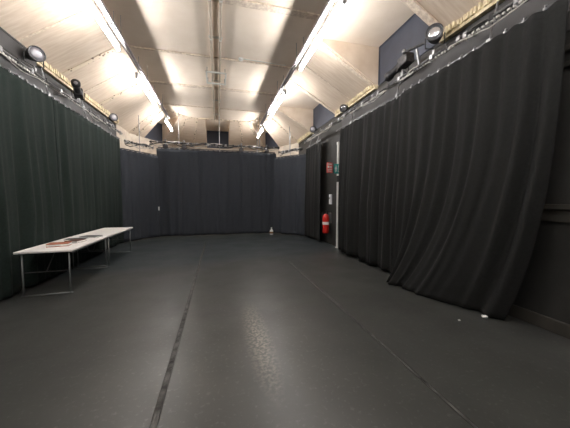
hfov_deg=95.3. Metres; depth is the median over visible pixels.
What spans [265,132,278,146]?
window
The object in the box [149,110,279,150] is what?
bar
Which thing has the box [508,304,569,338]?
baseboard
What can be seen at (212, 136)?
window
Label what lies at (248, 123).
trim
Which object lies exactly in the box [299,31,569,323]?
wall
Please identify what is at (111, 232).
folding table
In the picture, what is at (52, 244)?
book
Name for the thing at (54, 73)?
trim
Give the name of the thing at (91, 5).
fluorescent light
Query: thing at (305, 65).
trim
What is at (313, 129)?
stage light
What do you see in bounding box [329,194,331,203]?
alarm box
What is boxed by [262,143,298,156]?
wall
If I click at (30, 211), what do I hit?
curtain
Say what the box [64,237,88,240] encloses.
folder
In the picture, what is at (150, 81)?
trim
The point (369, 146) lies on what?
curtain
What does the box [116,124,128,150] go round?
wall
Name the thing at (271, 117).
trim
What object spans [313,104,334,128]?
window
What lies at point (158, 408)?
tape
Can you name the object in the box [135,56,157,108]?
fluorescent light
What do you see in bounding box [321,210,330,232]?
fire extinguisher
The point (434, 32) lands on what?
stage light
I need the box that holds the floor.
[0,232,569,427]
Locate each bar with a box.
[0,45,122,134]
[124,115,153,149]
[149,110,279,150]
[278,126,301,155]
[304,0,529,143]
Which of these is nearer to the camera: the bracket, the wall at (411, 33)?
the wall at (411, 33)
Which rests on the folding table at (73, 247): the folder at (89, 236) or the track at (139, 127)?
the folder at (89, 236)
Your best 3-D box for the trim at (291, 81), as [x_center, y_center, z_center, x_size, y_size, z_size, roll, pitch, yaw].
[0.939,-3.634,8.164,1.615,0.926,0.110,-1,3,-14]
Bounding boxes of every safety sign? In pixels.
[327,162,332,172]
[334,164,338,173]
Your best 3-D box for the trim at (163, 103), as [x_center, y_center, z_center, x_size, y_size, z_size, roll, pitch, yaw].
[-2.696,-4.201,10.349,4.350,0.030,0.050,-1,3,-14]
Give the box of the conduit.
[208,0,222,119]
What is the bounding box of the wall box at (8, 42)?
[0,27,36,72]
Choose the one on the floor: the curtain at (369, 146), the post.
the post
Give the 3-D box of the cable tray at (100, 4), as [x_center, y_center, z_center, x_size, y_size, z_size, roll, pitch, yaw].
[-2.673,-3.559,2.892,0.100,0.505,15.100,-1,3,-14]
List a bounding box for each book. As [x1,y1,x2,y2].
[46,241,71,247]
[64,239,86,242]
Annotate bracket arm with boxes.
[402,42,424,64]
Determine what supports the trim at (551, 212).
attached to the wall at (545, 287)
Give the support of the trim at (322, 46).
attached to the wall at (545, 287)
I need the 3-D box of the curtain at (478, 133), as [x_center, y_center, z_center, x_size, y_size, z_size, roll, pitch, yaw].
[2.378,-0.540,3.945,0.620,3.729,2.524,-1,3,-14]
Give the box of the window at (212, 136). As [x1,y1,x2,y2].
[207,131,228,147]
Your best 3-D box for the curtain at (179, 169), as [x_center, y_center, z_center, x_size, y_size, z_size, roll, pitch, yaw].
[-4.429,-0.889,10.875,1.688,3.640,0.108,-1,3,-14]
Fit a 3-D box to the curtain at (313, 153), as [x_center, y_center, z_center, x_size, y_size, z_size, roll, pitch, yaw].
[1.065,-0.848,10.107,0.098,3.640,1.676,-1,3,-16]
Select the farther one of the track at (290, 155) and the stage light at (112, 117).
the track at (290, 155)
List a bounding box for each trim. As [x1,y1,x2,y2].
[0,54,114,134]
[18,4,97,41]
[36,61,118,123]
[61,44,121,75]
[84,66,134,92]
[98,82,139,104]
[121,45,297,69]
[129,107,159,133]
[136,110,162,135]
[143,80,280,95]
[160,107,187,117]
[163,103,265,112]
[172,118,187,146]
[188,117,246,121]
[193,118,197,147]
[211,0,327,21]
[238,122,243,149]
[247,122,261,150]
[271,117,296,141]
[276,108,309,131]
[290,80,334,113]
[297,131,313,143]
[305,65,350,99]
[318,42,373,85]
[335,85,377,116]
[342,0,569,125]
[403,0,444,30]
[439,0,504,43]
[541,204,569,222]
[563,44,569,68]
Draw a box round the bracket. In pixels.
[206,70,226,85]
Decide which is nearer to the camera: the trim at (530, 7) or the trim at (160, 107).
the trim at (530, 7)
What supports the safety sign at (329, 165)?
attached to the wall at (545, 287)
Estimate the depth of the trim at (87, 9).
4.72 m
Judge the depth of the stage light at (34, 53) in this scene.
4.66 m
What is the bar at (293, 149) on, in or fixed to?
hanging from the ceiling
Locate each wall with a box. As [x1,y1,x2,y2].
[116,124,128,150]
[129,133,172,154]
[144,123,161,140]
[173,146,261,152]
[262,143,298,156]
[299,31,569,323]
[378,13,438,84]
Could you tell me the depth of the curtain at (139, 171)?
9.90 m
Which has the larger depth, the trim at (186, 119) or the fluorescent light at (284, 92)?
the trim at (186, 119)
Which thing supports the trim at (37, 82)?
attached to the wall
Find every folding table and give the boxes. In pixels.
[13,235,109,297]
[72,227,132,267]
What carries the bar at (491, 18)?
attached to the wall at (545, 287)
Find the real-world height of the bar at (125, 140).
1.224 m
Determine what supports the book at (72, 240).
on the folding table at (73, 247)
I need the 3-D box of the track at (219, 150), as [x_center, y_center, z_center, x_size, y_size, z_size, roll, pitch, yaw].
[-2.828,-3.471,11.203,4.900,1.580,0.060,-1,3,-14]
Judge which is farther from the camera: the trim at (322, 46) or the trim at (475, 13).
the trim at (322, 46)
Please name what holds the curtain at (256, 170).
hanging from the track at (219, 150)
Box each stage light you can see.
[23,45,45,71]
[109,113,117,126]
[162,139,167,148]
[310,126,316,136]
[340,104,348,117]
[425,23,444,54]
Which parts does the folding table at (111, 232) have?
leg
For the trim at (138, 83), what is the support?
attached to the ceiling
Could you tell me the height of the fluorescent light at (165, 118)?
0.330 m
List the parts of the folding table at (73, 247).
leg, rail, leg, leg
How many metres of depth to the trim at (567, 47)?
2.87 m
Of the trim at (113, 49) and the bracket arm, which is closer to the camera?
the bracket arm
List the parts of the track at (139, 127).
rail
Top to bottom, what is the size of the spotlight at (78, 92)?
0.398 m
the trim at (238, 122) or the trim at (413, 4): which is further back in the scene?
the trim at (238, 122)
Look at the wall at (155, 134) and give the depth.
12.19 m
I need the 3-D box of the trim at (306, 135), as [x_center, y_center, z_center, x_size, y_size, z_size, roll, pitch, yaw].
[0.850,-3.385,11.464,0.150,0.160,1.900,-1,3,-14]
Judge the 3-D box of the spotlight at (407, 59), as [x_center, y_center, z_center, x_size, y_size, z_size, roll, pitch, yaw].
[2.241,-2.829,5.143,0.259,0.354,0.733,-1,3,-10]
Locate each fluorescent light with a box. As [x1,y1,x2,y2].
[84,0,120,52]
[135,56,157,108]
[164,117,172,131]
[269,75,286,117]
[299,0,346,71]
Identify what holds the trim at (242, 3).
attached to the ceiling
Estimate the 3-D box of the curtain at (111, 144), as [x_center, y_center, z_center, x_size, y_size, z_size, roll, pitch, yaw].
[-5.605,-0.760,8.491,0.067,3.640,1.558,-1,3,-15]
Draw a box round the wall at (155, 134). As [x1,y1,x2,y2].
[144,123,161,140]
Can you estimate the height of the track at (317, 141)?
0.593 m
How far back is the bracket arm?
4.59 m
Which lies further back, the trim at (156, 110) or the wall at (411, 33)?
the trim at (156, 110)
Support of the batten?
attached to the ceiling
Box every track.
[0,63,119,138]
[120,127,156,155]
[158,119,274,153]
[276,132,303,157]
[306,128,321,148]
[336,0,556,130]
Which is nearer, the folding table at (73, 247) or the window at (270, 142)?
the folding table at (73, 247)
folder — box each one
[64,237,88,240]
[79,235,102,237]
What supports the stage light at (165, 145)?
attached to the bar at (150, 141)
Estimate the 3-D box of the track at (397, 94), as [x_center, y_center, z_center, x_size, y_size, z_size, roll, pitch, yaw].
[2.357,-2.690,5.349,0.163,0.653,5.650,-1,3,-14]
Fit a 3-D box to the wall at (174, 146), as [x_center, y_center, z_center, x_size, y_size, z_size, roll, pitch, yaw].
[-3.536,-1.363,14.071,4.600,4.300,0.120,-1,3,-14]
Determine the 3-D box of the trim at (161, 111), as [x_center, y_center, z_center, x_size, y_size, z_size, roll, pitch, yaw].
[-5.561,-3.771,10.732,1.629,0.930,0.090,1,3,23]
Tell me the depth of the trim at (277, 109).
10.40 m
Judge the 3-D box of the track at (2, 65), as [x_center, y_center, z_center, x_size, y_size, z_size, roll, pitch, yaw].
[-4.079,-2.500,2.225,0.143,0.612,14.200,-1,3,-14]
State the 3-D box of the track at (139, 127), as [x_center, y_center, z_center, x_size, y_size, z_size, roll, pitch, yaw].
[-5.521,-2.933,9.860,0.078,1.290,1.524,1,3,20]
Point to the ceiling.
(356, 34)
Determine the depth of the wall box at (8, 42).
4.45 m
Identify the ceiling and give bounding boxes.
[0,0,482,149]
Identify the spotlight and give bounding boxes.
[71,79,84,102]
[384,52,413,81]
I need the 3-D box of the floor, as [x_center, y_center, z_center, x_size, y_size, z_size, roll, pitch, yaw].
[-1.175,1.319,5.239,7.540,0.100,18.820,-1,3,-14]
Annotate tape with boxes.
[149,242,205,427]
[290,262,478,427]
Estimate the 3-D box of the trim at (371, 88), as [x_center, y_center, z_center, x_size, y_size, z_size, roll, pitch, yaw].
[1.911,-3.162,7.354,0.150,0.159,2.200,-1,3,-14]
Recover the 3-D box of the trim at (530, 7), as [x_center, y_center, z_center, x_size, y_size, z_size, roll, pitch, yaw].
[3.214,-2.421,2.586,0.019,0.815,11.450,-1,3,-14]
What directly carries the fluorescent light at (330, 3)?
hanging from the ceiling
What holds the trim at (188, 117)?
attached to the ceiling
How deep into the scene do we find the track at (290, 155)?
11.33 m
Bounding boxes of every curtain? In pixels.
[0,64,65,299]
[53,96,107,267]
[102,129,123,247]
[120,149,159,241]
[156,148,200,236]
[199,150,239,234]
[238,152,275,233]
[273,154,305,235]
[305,141,320,241]
[338,93,402,272]
[386,0,568,319]
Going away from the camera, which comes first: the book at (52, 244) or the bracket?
the book at (52, 244)
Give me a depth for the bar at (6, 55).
5.03 m
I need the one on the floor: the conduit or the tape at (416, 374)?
the tape at (416, 374)
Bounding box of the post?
[335,142,339,247]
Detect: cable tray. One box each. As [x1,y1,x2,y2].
[94,0,169,118]
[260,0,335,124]
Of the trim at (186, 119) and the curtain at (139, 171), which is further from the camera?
the trim at (186, 119)
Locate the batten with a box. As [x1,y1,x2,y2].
[238,57,285,65]
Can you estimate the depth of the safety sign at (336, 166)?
8.18 m
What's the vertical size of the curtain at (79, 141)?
3.690 m
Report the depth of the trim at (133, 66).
6.96 m
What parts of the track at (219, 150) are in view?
rail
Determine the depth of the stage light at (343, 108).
7.24 m
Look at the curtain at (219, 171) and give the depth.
11.30 m
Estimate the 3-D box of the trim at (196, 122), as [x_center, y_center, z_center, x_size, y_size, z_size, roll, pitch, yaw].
[-4.349,-3.871,12.578,0.090,0.930,2.129,-1,3,-24]
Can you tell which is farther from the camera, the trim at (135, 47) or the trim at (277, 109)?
the trim at (277, 109)
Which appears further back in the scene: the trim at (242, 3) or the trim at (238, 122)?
the trim at (238, 122)
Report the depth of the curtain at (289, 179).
11.37 m
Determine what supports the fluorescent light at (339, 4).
hanging from the ceiling
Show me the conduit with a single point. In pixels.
(220, 37)
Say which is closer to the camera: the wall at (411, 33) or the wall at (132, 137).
the wall at (411, 33)

